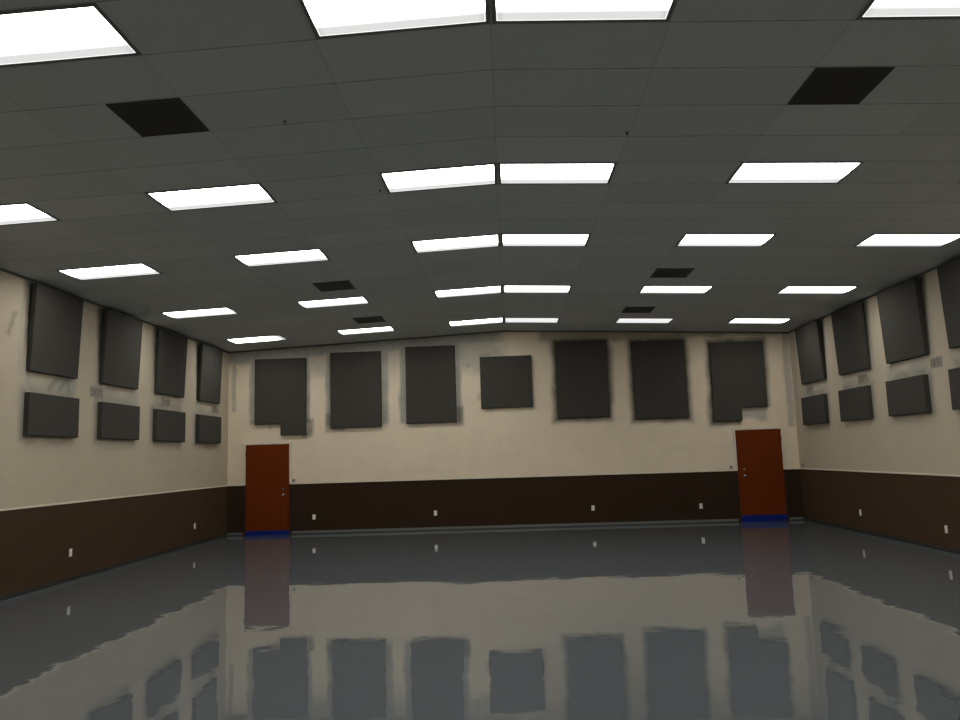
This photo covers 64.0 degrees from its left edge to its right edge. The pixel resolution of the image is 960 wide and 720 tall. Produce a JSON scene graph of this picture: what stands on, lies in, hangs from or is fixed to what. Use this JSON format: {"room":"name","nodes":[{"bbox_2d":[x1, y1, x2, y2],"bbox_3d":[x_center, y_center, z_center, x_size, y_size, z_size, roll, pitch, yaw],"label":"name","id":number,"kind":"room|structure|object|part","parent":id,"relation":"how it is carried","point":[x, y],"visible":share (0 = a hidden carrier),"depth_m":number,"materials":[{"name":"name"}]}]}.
{"room":"multipurpose hall","nodes":[
{"label":"multipurpose hall","id":0,"kind":"room"},
{"bbox_2d":[0,271,228,595],"bbox_3d":[-6.546,0.544,6.819,0.200,4.383,23.161,-2,-7,2],"label":"wall","id":1,"kind":"structure","parent":0,"point":[36,542],"depth_m":12.33,"materials":[{"name":"beige paint"}]},
{"bbox_2d":[23,392,79,437],"bbox_3d":[-6.246,0.819,11.235,0.080,0.600,1.245,-2,-7,2],"label":"acoustic panel","id":2,"kind":"object","parent":1,"relation":"attached to","point":[46,415],"visible":1,"depth_m":11.11,"materials":[{"name":"grey fabric"}]},
{"bbox_2d":[26,283,83,378],"bbox_3d":[-6.265,-0.399,11.367,0.118,1.244,1.191,-2,-7,2],"label":"acoustic panel","id":3,"kind":"object","parent":1,"relation":"attached to","point":[55,327],"visible":1,"depth_m":11.26,"materials":[{"name":"grey fabric"}]},
{"bbox_2d":[90,386,103,397],"bbox_3d":[-6.248,0.519,12.528,0.010,0.170,0.400,-2,-7,2],"label":"air vent","id":4,"kind":"object","parent":1,"relation":"in","point":[95,391],"visible":1,"depth_m":12.52,"materials":[{"name":"beige metal"}]},
{"bbox_2d":[0,534,226,600],"bbox_3d":[-6.374,2.681,6.541,0.012,0.065,23.146,-2,-7,2],"label":"baseboard","id":5,"kind":"structure","parent":1,"relation":"attached to","point":[47,585],"depth_m":12.34,"materials":[{"name":"black"}]},
{"bbox_2d":[0,485,227,510],"bbox_3d":[-6.409,1.548,6.690,0.012,0.030,23.161,-2,-7,2],"label":"trim","id":6,"kind":"structure","parent":1,"relation":"attached to","point":[51,504],"depth_m":12.45,"materials":[{"name":"beige paint"}]},
{"bbox_2d":[0,268,228,352],"bbox_3d":[-6.501,-1.599,7.083,0.022,0.030,23.161,-2,-7,2],"label":"trim","id":7,"kind":"structure","parent":1,"relation":"attached to","point":[1,269],"depth_m":12.58,"materials":[{"name":"grey"}]},
{"bbox_2d":[97,402,139,439],"bbox_3d":[-6.172,1.057,13.160,0.080,0.600,1.283,-2,-7,2],"label":"acoustic panel","id":8,"kind":"object","parent":1,"relation":"attached to","point":[115,421],"visible":1,"depth_m":13.03,"materials":[{"name":"grey fabric"}]},
{"bbox_2d":[99,309,142,388],"bbox_3d":[-6.191,-0.161,13.290,0.118,1.244,1.227,-2,-7,2],"label":"acoustic panel","id":9,"kind":"object","parent":1,"relation":"attached to","point":[122,334],"visible":1,"depth_m":13.17,"materials":[{"name":"grey fabric"}]},
{"bbox_2d":[161,397,170,406],"bbox_3d":[-6.151,0.832,15.057,0.010,0.170,0.400,-2,-7,2],"label":"air vent","id":10,"kind":"object","parent":1,"relation":"in","point":[166,402],"visible":1,"depth_m":15.04,"materials":[{"name":"beige metal"}]},
{"bbox_2d":[152,409,185,441],"bbox_3d":[-6.097,1.298,15.105,0.080,0.600,1.294,-2,-7,2],"label":"acoustic panel","id":11,"kind":"object","parent":1,"relation":"attached to","point":[168,425],"visible":1,"depth_m":14.97,"materials":[{"name":"grey fabric"}]},
{"bbox_2d":[154,328,187,397],"bbox_3d":[-6.116,0.082,15.249,0.118,1.244,1.216,-2,-7,2],"label":"acoustic panel","id":12,"kind":"object","parent":1,"relation":"attached to","point":[170,375],"visible":1,"depth_m":15.12,"materials":[{"name":"grey fabric"}]},
{"bbox_2d":[195,414,220,442],"bbox_3d":[-6.022,1.541,17.068,0.080,0.600,1.277,-2,-7,2],"label":"acoustic panel","id":13,"kind":"object","parent":1,"relation":"attached to","point":[208,428],"visible":1,"depth_m":16.91,"materials":[{"name":"grey fabric"}]},
{"bbox_2d":[197,343,222,403],"bbox_3d":[-6.041,0.325,17.215,0.118,1.244,1.177,-2,-7,2],"label":"acoustic panel","id":14,"kind":"object","parent":1,"relation":"attached to","point":[210,358],"visible":1,"depth_m":17.08,"materials":[{"name":"grey fabric"}]},
{"bbox_2d":[212,406,218,413],"bbox_3d":[-6.054,1.144,17.581,0.010,0.170,0.400,-2,-7,2],"label":"air vent","id":15,"kind":"object","parent":1,"relation":"in","point":[215,409],"visible":1,"depth_m":17.58,"materials":[{"name":"beige metal"}]},
{"bbox_2d":[0,0,959,351],"bbox_3d":[0.157,-2.054,6.884,13.969,0.444,23.761,-2,-7,2],"label":"ceiling","id":16,"kind":"structure","parent":0,"point":[706,91],"depth_m":7.49,"materials":[{"name":"tile"}]},
{"bbox_2d":[0,203,60,225],"bbox_3d":[-5.290,-1.550,8.291,1.210,0.060,0.614,-2,-7,2],"label":"fluorescent ceiling light","id":17,"kind":"object","parent":16,"relation":"attached to","point":[17,213],"visible":1,"depth_m":8.32,"materials":[{"name":"white plastic"}]},
{"bbox_2d":[0,3,141,66],"bbox_3d":[-2.974,-2.127,5.078,1.210,0.060,0.614,-2,-7,2],"label":"fluorescent ceiling light","id":18,"kind":"object","parent":16,"relation":"attached to","point":[80,31],"visible":1,"depth_m":5.08,"materials":[{"name":"white plastic"}]},
{"bbox_2d":[56,263,162,280],"bbox_3d":[-5.194,-1.238,10.806,1.210,0.060,0.614,-2,-7,2],"label":"fluorescent ceiling light","id":19,"kind":"object","parent":16,"relation":"attached to","point":[139,269],"visible":1,"depth_m":10.79,"materials":[{"name":"white plastic"}]},
{"bbox_2d":[106,98,208,136],"bbox_3d":[-2.636,-1.990,6.327,0.588,0.036,0.610,-2,-7,2],"label":"ceiling vent","id":20,"kind":"object","parent":16,"relation":"in","point":[161,117],"visible":1,"depth_m":6.30,"materials":[{"name":"grey metal"}]},
{"bbox_2d":[162,307,238,318],"bbox_3d":[-5.073,-0.849,13.949,1.210,0.060,0.614,-2,-7,2],"label":"fluorescent ceiling light","id":21,"kind":"object","parent":16,"relation":"attached to","point":[215,311],"visible":1,"depth_m":13.93,"materials":[{"name":"white plastic"}]},
{"bbox_2d":[145,183,277,211],"bbox_3d":[-2.853,-1.737,8.221,1.210,0.060,0.614,-2,-7,2],"label":"fluorescent ceiling light","id":22,"kind":"object","parent":16,"relation":"attached to","point":[254,193],"visible":1,"depth_m":8.20,"materials":[{"name":"white plastic"}]},
{"bbox_2d":[226,335,287,343],"bbox_3d":[-4.952,-0.460,17.093,1.210,0.060,0.614,-2,-7,2],"label":"fluorescent ceiling light","id":23,"kind":"object","parent":16,"relation":"attached to","point":[275,337],"visible":1,"depth_m":17.07,"materials":[{"name":"white plastic"}]},
{"bbox_2d":[233,249,329,266],"bbox_3d":[-2.756,-1.426,10.736,1.210,0.060,0.614,-2,-7,2],"label":"fluorescent ceiling light","id":24,"kind":"object","parent":16,"relation":"attached to","point":[311,255],"visible":1,"depth_m":10.72,"materials":[{"name":"white plastic"}]},
{"bbox_2d":[297,296,369,308],"bbox_3d":[-2.636,-1.037,13.879,1.210,0.060,0.614,-2,-7,2],"label":"fluorescent ceiling light","id":25,"kind":"object","parent":16,"relation":"attached to","point":[353,300],"visible":1,"depth_m":13.86,"materials":[{"name":"white plastic"}]},
{"bbox_2d":[312,280,355,291],"bbox_3d":[-2.389,-1.212,12.613,0.588,0.036,0.610,-2,-7,2],"label":"ceiling vent","id":26,"kind":"object","parent":16,"relation":"in","point":[336,285],"visible":1,"depth_m":12.60,"materials":[{"name":"grey metal"}]},
{"bbox_2d":[337,326,394,334],"bbox_3d":[-2.515,-0.648,17.022,1.210,0.060,0.614,-2,-7,2],"label":"fluorescent ceiling light","id":27,"kind":"object","parent":16,"relation":"attached to","point":[390,328],"visible":1,"depth_m":17.00,"materials":[{"name":"white plastic"}]},
{"bbox_2d":[352,316,385,323],"bbox_3d":[-2.268,-0.823,15.756,0.588,0.036,0.610,-2,-7,2],"label":"ceiling vent","id":28,"kind":"object","parent":16,"relation":"in","point":[374,319],"visible":1,"depth_m":15.74,"materials":[{"name":"grey metal"}]},
{"bbox_2d":[299,0,489,38],"bbox_3d":[-0.543,-2.314,5.008,1.210,0.060,0.614,-2,-7,2],"label":"fluorescent ceiling light","id":29,"kind":"object","parent":16,"relation":"attached to","point":[326,18],"visible":1,"depth_m":5.12,"materials":[{"name":"white plastic"}]},
{"bbox_2d":[379,163,496,192],"bbox_3d":[-0.423,-1.925,8.151,1.210,0.060,0.614,-2,-7,2],"label":"fluorescent ceiling light","id":30,"kind":"object","parent":16,"relation":"attached to","point":[479,174],"visible":1,"depth_m":8.13,"materials":[{"name":"white plastic"}]},
{"bbox_2d":[410,234,499,252],"bbox_3d":[-0.326,-1.613,10.666,1.210,0.060,0.614,-2,-7,2],"label":"fluorescent ceiling light","id":31,"kind":"object","parent":16,"relation":"attached to","point":[482,241],"visible":1,"depth_m":10.64,"materials":[{"name":"white plastic"}]},
{"bbox_2d":[434,285,501,297],"bbox_3d":[-0.206,-1.224,13.809,1.210,0.060,0.614,-2,-7,2],"label":"fluorescent ceiling light","id":32,"kind":"object","parent":16,"relation":"attached to","point":[491,289],"visible":1,"depth_m":13.79,"materials":[{"name":"white plastic"}]},
{"bbox_2d":[448,318,503,326],"bbox_3d":[-0.085,-0.835,16.952,1.210,0.060,0.614,-2,-7,2],"label":"fluorescent ceiling light","id":33,"kind":"object","parent":16,"relation":"attached to","point":[492,320],"visible":1,"depth_m":16.94,"materials":[{"name":"white plastic"}]},
{"bbox_2d":[504,318,559,322],"bbox_3d":[1.135,-0.877,16.911,1.210,0.060,0.614,-2,-7,2],"label":"fluorescent ceiling light","id":34,"kind":"object","parent":16,"relation":"attached to","point":[506,320],"visible":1,"depth_m":16.93,"materials":[{"name":"white plastic"}]},
{"bbox_2d":[503,285,571,292],"bbox_3d":[1.014,-1.267,13.767,1.210,0.060,0.614,-2,-7,2],"label":"fluorescent ceiling light","id":35,"kind":"object","parent":16,"relation":"attached to","point":[506,288],"visible":1,"depth_m":13.76,"materials":[{"name":"white plastic"}]},
{"bbox_2d":[501,234,590,246],"bbox_3d":[0.894,-1.656,10.624,1.210,0.060,0.614,-2,-7,2],"label":"fluorescent ceiling light","id":36,"kind":"object","parent":16,"relation":"attached to","point":[507,240],"visible":1,"depth_m":10.62,"materials":[{"name":"white plastic"}]},
{"bbox_2d":[498,162,616,183],"bbox_3d":[0.797,-1.967,8.110,1.210,0.060,0.614,-2,-7,2],"label":"fluorescent ceiling light","id":37,"kind":"object","parent":16,"relation":"attached to","point":[508,173],"visible":1,"depth_m":8.09,"materials":[{"name":"white plastic"}]},
{"bbox_2d":[491,0,676,23],"bbox_3d":[0.677,-2.356,4.966,1.210,0.060,0.614,-2,-7,2],"label":"fluorescent ceiling light","id":38,"kind":"object","parent":16,"relation":"attached to","point":[503,11],"visible":1,"depth_m":5.13,"materials":[{"name":"white plastic"}]},
{"bbox_2d":[621,307,654,312],"bbox_3d":[3.205,-1.016,15.570,0.588,0.036,0.610,-2,-7,2],"label":"ceiling vent","id":39,"kind":"object","parent":16,"relation":"in","point":[626,309],"visible":1,"depth_m":15.53,"materials":[{"name":"grey metal"}]},
{"bbox_2d":[615,318,674,322],"bbox_3d":[3.591,-0.862,16.814,1.210,0.060,0.614,-2,-7,2],"label":"fluorescent ceiling light","id":40,"kind":"object","parent":16,"relation":"attached to","point":[619,320],"visible":1,"depth_m":16.77,"materials":[{"name":"white plastic"}]},
{"bbox_2d":[650,268,694,277],"bbox_3d":[3.102,-1.405,12.426,0.588,0.036,0.610,-2,-7,2],"label":"ceiling vent","id":41,"kind":"object","parent":16,"relation":"in","point":[659,272],"visible":1,"depth_m":12.38,"materials":[{"name":"grey metal"}]},
{"bbox_2d":[638,286,713,293],"bbox_3d":[3.471,-1.251,13.671,1.210,0.060,0.614,-2,-7,2],"label":"fluorescent ceiling light","id":42,"kind":"object","parent":16,"relation":"attached to","point":[645,289],"visible":1,"depth_m":13.66,"materials":[{"name":"white plastic"}]},
{"bbox_2d":[675,234,776,246],"bbox_3d":[3.350,-1.640,10.528,1.210,0.060,0.614,-2,-7,2],"label":"fluorescent ceiling light","id":43,"kind":"object","parent":16,"relation":"attached to","point":[688,240],"visible":1,"depth_m":10.52,"materials":[{"name":"white plastic"}]},
{"bbox_2d":[726,319,790,323],"bbox_3d":[6.059,-0.845,16.718,1.210,0.060,0.614,-2,-7,2],"label":"fluorescent ceiling light","id":44,"kind":"object","parent":16,"relation":"attached to","point":[734,321],"visible":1,"depth_m":16.74,"materials":[{"name":"white plastic"}]},
{"bbox_2d":[725,162,863,183],"bbox_3d":[3.254,-1.951,8.013,1.210,0.060,0.614,-2,-7,2],"label":"fluorescent ceiling light","id":45,"kind":"object","parent":16,"relation":"attached to","point":[746,172],"visible":1,"depth_m":8.00,"materials":[{"name":"white plastic"}]},
{"bbox_2d":[776,286,858,293],"bbox_3d":[5.938,-1.234,13.575,1.210,0.060,0.614,-2,-7,2],"label":"fluorescent ceiling light","id":46,"kind":"object","parent":16,"relation":"attached to","point":[789,289],"visible":1,"depth_m":13.53,"materials":[{"name":"white plastic"}]},
{"bbox_2d":[787,67,894,104],"bbox_3d":[2.863,-2.183,6.139,0.588,0.036,0.610,-2,-7,2],"label":"ceiling vent","id":47,"kind":"object","parent":16,"relation":"in","point":[830,85],"visible":1,"depth_m":6.11,"materials":[{"name":"grey metal"}]},
{"bbox_2d":[853,234,959,246],"bbox_3d":[5.818,-1.624,10.431,1.210,0.060,0.614,-2,-7,2],"label":"fluorescent ceiling light","id":48,"kind":"object","parent":16,"relation":"attached to","point":[875,240],"visible":1,"depth_m":10.42,"materials":[{"name":"white plastic"}]},
{"bbox_2d":[855,0,959,19],"bbox_3d":[3.133,-2.340,4.870,1.210,0.060,0.614,-2,-7,2],"label":"fluorescent ceiling light","id":49,"kind":"object","parent":16,"relation":"attached to","point":[875,9],"visible":1,"depth_m":5.08,"materials":[{"name":"white plastic"}]},
{"bbox_2d":[0,520,959,719],"bbox_3d":[0.301,2.578,6.305,13.969,0.200,23.761,-2,-7,2],"label":"floor","id":50,"kind":"structure","parent":0,"point":[799,619],"depth_m":7.50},
{"bbox_2d":[227,332,803,532],"bbox_3d":[0.670,1.601,18.190,13.769,4.663,0.200,-2,-7,2],"label":"wall","id":51,"kind":"structure","parent":0,"point":[519,441],"depth_m":18.03,"materials":[{"name":"beige paint"}]},
{"bbox_2d":[243,442,291,535],"bbox_3d":[-5.012,3.025,18.085,1.146,2.160,0.110,-2,-7,2],"label":"door","id":52,"kind":"structure","parent":51,"relation":"in","point":[267,469],"depth_m":18.11,"materials":[{"name":"red wood"}]},
{"bbox_2d":[246,530,288,535],"bbox_3d":[-4.980,4.043,17.950,1.023,0.104,0.044,-2,-7,2],"label":"tape","id":53,"kind":"object","parent":52,"relation":"attached to","point":[274,532],"visible":1,"depth_m":17.97,"materials":[{"name":"blue"}]},
{"bbox_3d":[-4.996,3.522,18.051,1.146,1.165,0.045,-2,-7,2],"label":"door frame","id":54,"kind":"part","parent":52,"relation":"part of","materials":[{"name":"brown paint"}]},
{"bbox_3d":[-5.029,2.451,18.185,1.146,0.995,0.045,-2,-7,2],"label":"frame","id":55,"kind":"part","parent":52,"relation":"part of","materials":[{"name":"beige paint"}]},
{"bbox_2d":[254,358,305,434],"bbox_3d":[-4.768,0.879,18.346,1.228,1.836,0.080,-2,-7,2],"label":"acoustic panel","id":56,"kind":"object","parent":51,"relation":"attached to","point":[280,384],"visible":1,"depth_m":18.31,"materials":[{"name":"grey fabric"}]},
{"bbox_2d":[330,351,381,427],"bbox_3d":[-2.955,0.704,18.298,1.215,1.806,0.080,-2,-7,2],"label":"acoustic panel","id":57,"kind":"object","parent":51,"relation":"attached to","point":[355,377],"visible":1,"depth_m":18.26,"materials":[{"name":"grey fabric"}]},
{"bbox_2d":[229,330,503,352],"bbox_3d":[-2.738,-0.435,18.461,6.641,0.309,0.022,-2,-7,2],"label":"trim","id":58,"kind":"structure","parent":51,"relation":"attached to","point":[503,330],"depth_m":18.45,"materials":[{"name":"grey"}]},
{"bbox_2d":[405,345,456,423],"bbox_3d":[-1.168,0.577,18.245,1.187,1.826,0.080,-2,-7,2],"label":"acoustic panel","id":59,"kind":"object","parent":51,"relation":"attached to","point":[430,370],"visible":1,"depth_m":18.20,"materials":[{"name":"grey fabric"}]},
{"bbox_2d":[480,355,532,408],"bbox_3d":[0.623,0.518,18.184,1.227,1.225,0.080,-2,-7,2],"label":"acoustic panel","id":60,"kind":"object","parent":51,"relation":"attached to","point":[505,381],"visible":1,"depth_m":18.14,"materials":[{"name":"grey fabric"}]},
{"bbox_2d":[292,470,734,483],"bbox_3d":[0.731,2.733,17.941,10.358,0.030,0.012,-2,-7,2],"label":"trim","id":61,"kind":"structure","parent":51,"relation":"attached to","point":[707,470],"depth_m":17.93,"materials":[{"name":"beige paint"}]},
{"bbox_2d":[227,517,802,534],"bbox_3d":[0.737,3.863,17.800,13.339,0.075,0.012,-2,-7,2],"label":"baseboard","id":62,"kind":"structure","parent":51,"relation":"attached to","point":[791,518],"depth_m":17.79,"materials":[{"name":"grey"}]},
{"bbox_2d":[555,340,609,417],"bbox_3d":[2.411,0.445,18.124,1.219,1.820,0.080,-2,-7,2],"label":"acoustic panel","id":63,"kind":"object","parent":51,"relation":"attached to","point":[582,384],"visible":1,"depth_m":18.08,"materials":[{"name":"grey fabric"}]},
{"bbox_2d":[504,330,787,332],"bbox_3d":[3.917,-0.668,18.234,6.684,0.311,0.022,-2,-7,2],"label":"trim","id":64,"kind":"structure","parent":51,"relation":"attached to","point":[504,330],"depth_m":18.21,"materials":[{"name":"grey"}]},
{"bbox_2d":[631,340,688,418],"bbox_3d":[4.226,0.451,18.054,1.236,1.826,0.080,-2,-7,2],"label":"acoustic panel","id":65,"kind":"object","parent":51,"relation":"attached to","point":[659,367],"visible":1,"depth_m":18.01,"materials":[{"name":"grey fabric"}]},
{"bbox_2d":[709,341,767,420],"bbox_3d":[6.048,0.492,17.979,1.245,1.848,0.080,-2,-7,2],"label":"acoustic panel","id":66,"kind":"object","parent":51,"relation":"attached to","point":[737,369],"visible":1,"depth_m":17.95,"materials":[{"name":"grey fabric"}]},
{"bbox_2d":[732,427,789,521],"bbox_3d":[6.477,2.627,17.694,1.144,2.148,0.110,-2,-7,2],"label":"door","id":67,"kind":"structure","parent":51,"relation":"in","point":[759,455],"depth_m":17.72,"materials":[{"name":"red wood"}]},
{"bbox_3d":[6.460,2.053,17.793,1.144,0.983,0.045,-2,-7,2],"label":"frame","id":68,"kind":"part","parent":67,"relation":"part of","materials":[{"name":"beige paint"}]},
{"bbox_3d":[6.493,3.118,17.660,1.144,1.165,0.045,-2,-7,2],"label":"door frame","id":69,"kind":"part","parent":67,"relation":"part of","materials":[{"name":"brown paint"}]},
{"bbox_2d":[742,514,786,521],"bbox_3d":[6.509,3.617,17.562,1.021,0.150,0.044,-2,-7,2],"label":"kick plate","id":70,"kind":"object","parent":67,"relation":"attached to","point":[777,517],"visible":1,"depth_m":17.58,"materials":[{"name":"blue metal"}]},
{"bbox_2d":[789,269,959,549],"bbox_3d":[7.007,0.068,6.358,0.200,4.381,23.161,-2,-7,2],"label":"wall","id":71,"kind":"structure","parent":0,"point":[918,508],"depth_m":13.65,"materials":[{"name":"beige paint"}]},
{"bbox_2d":[806,385,812,393],"bbox_3d":[7.283,0.656,16.973,0.010,0.170,0.350,-2,-7,2],"label":"air vent","id":72,"kind":"object","parent":71,"relation":"in","point":[809,389],"visible":1,"depth_m":16.97,"materials":[{"name":"beige metal"}]},
{"bbox_2d":[795,320,826,383],"bbox_3d":[7.193,-0.146,16.744,0.118,1.253,1.241,-2,-7,2],"label":"acoustic panel","id":73,"kind":"object","parent":71,"relation":"attached to","point":[811,360],"visible":1,"depth_m":16.62,"materials":[{"name":"grey fabric"}]},
{"bbox_2d":[801,394,829,424],"bbox_3d":[7.252,1.082,16.649,0.080,0.607,1.249,-2,-7,2],"label":"acoustic panel","id":74,"kind":"object","parent":71,"relation":"attached to","point":[815,410],"visible":1,"depth_m":16.50,"materials":[{"name":"grey fabric"}]},
{"bbox_2d":[831,302,870,374],"bbox_3d":[7.117,-0.389,14.781,0.118,1.253,1.244,-2,-7,2],"label":"acoustic panel","id":75,"kind":"object","parent":71,"relation":"attached to","point":[848,323],"visible":1,"depth_m":14.66,"materials":[{"name":"grey fabric"}]},
{"bbox_2d":[838,385,873,420],"bbox_3d":[7.177,0.841,14.701,0.080,0.607,1.239,-2,-7,2],"label":"acoustic panel","id":76,"kind":"object","parent":71,"relation":"attached to","point":[854,403],"visible":1,"depth_m":14.56,"materials":[{"name":"grey fabric"}]},
{"bbox_2d":[857,373,866,383],"bbox_3d":[7.186,0.343,14.444,0.010,0.170,0.350,-2,-7,2],"label":"air vent","id":77,"kind":"object","parent":71,"relation":"in","point":[862,378],"visible":1,"depth_m":14.43,"materials":[{"name":"beige metal"}]},
{"bbox_2d":[788,256,959,332],"bbox_3d":[6.830,-2.066,6.629,0.022,0.030,23.161,-2,-7,2],"label":"trim","id":78,"kind":"structure","parent":71,"relation":"attached to","point":[934,268],"depth_m":13.66,"materials":[{"name":"grey"}]},
{"bbox_2d":[800,468,959,476],"bbox_3d":[6.932,1.078,6.236,0.012,0.030,23.161,-2,-7,2],"label":"trim","id":79,"kind":"structure","parent":71,"relation":"attached to","point":[955,475],"depth_m":13.57,"materials":[{"name":"beige paint"}]},
{"bbox_2d":[804,518,959,554],"bbox_3d":[6.967,2.211,6.087,0.012,0.065,23.146,-2,-7,2],"label":"baseboard","id":80,"kind":"structure","parent":71,"relation":"attached to","point":[922,544],"depth_m":13.56,"materials":[{"name":"black"}]},
{"bbox_2d":[876,277,928,363],"bbox_3d":[7.043,-0.629,12.842,0.118,1.253,1.273,-2,-7,2],"label":"acoustic panel","id":81,"kind":"object","parent":71,"relation":"attached to","point":[901,315],"visible":1,"depth_m":12.72,"materials":[{"name":"grey fabric"}]},
{"bbox_2d":[885,374,931,415],"bbox_3d":[7.103,0.601,12.769,0.080,0.607,1.244,-2,-7,2],"label":"acoustic panel","id":82,"kind":"object","parent":71,"relation":"attached to","point":[909,395],"visible":1,"depth_m":12.64,"materials":[{"name":"grey fabric"}]},
{"bbox_2d":[929,355,942,368],"bbox_3d":[7.090,0.034,11.945,0.010,0.170,0.350,-2,-7,2],"label":"air vent","id":83,"kind":"object","parent":71,"relation":"in","point":[937,361],"visible":1,"depth_m":11.94,"materials":[{"name":"beige metal"}]},
{"bbox_2d":[937,257,959,348],"bbox_3d":[6.970,-0.864,10.944,0.118,1.253,1.250,-2,-7,2],"label":"acoustic panel","id":84,"kind":"object","parent":71,"relation":"attached to","point":[948,273],"visible":1,"depth_m":11.33,"materials":[{"name":"grey fabric"}]},
{"bbox_2d":[948,367,959,409],"bbox_3d":[7.029,0.362,10.840,0.080,0.607,1.270,-2,-7,2],"label":"acoustic panel","id":85,"kind":"object","parent":71,"relation":"attached to","point":[954,374],"visible":1,"depth_m":11.34,"materials":[{"name":"grey fabric"}]}
]}

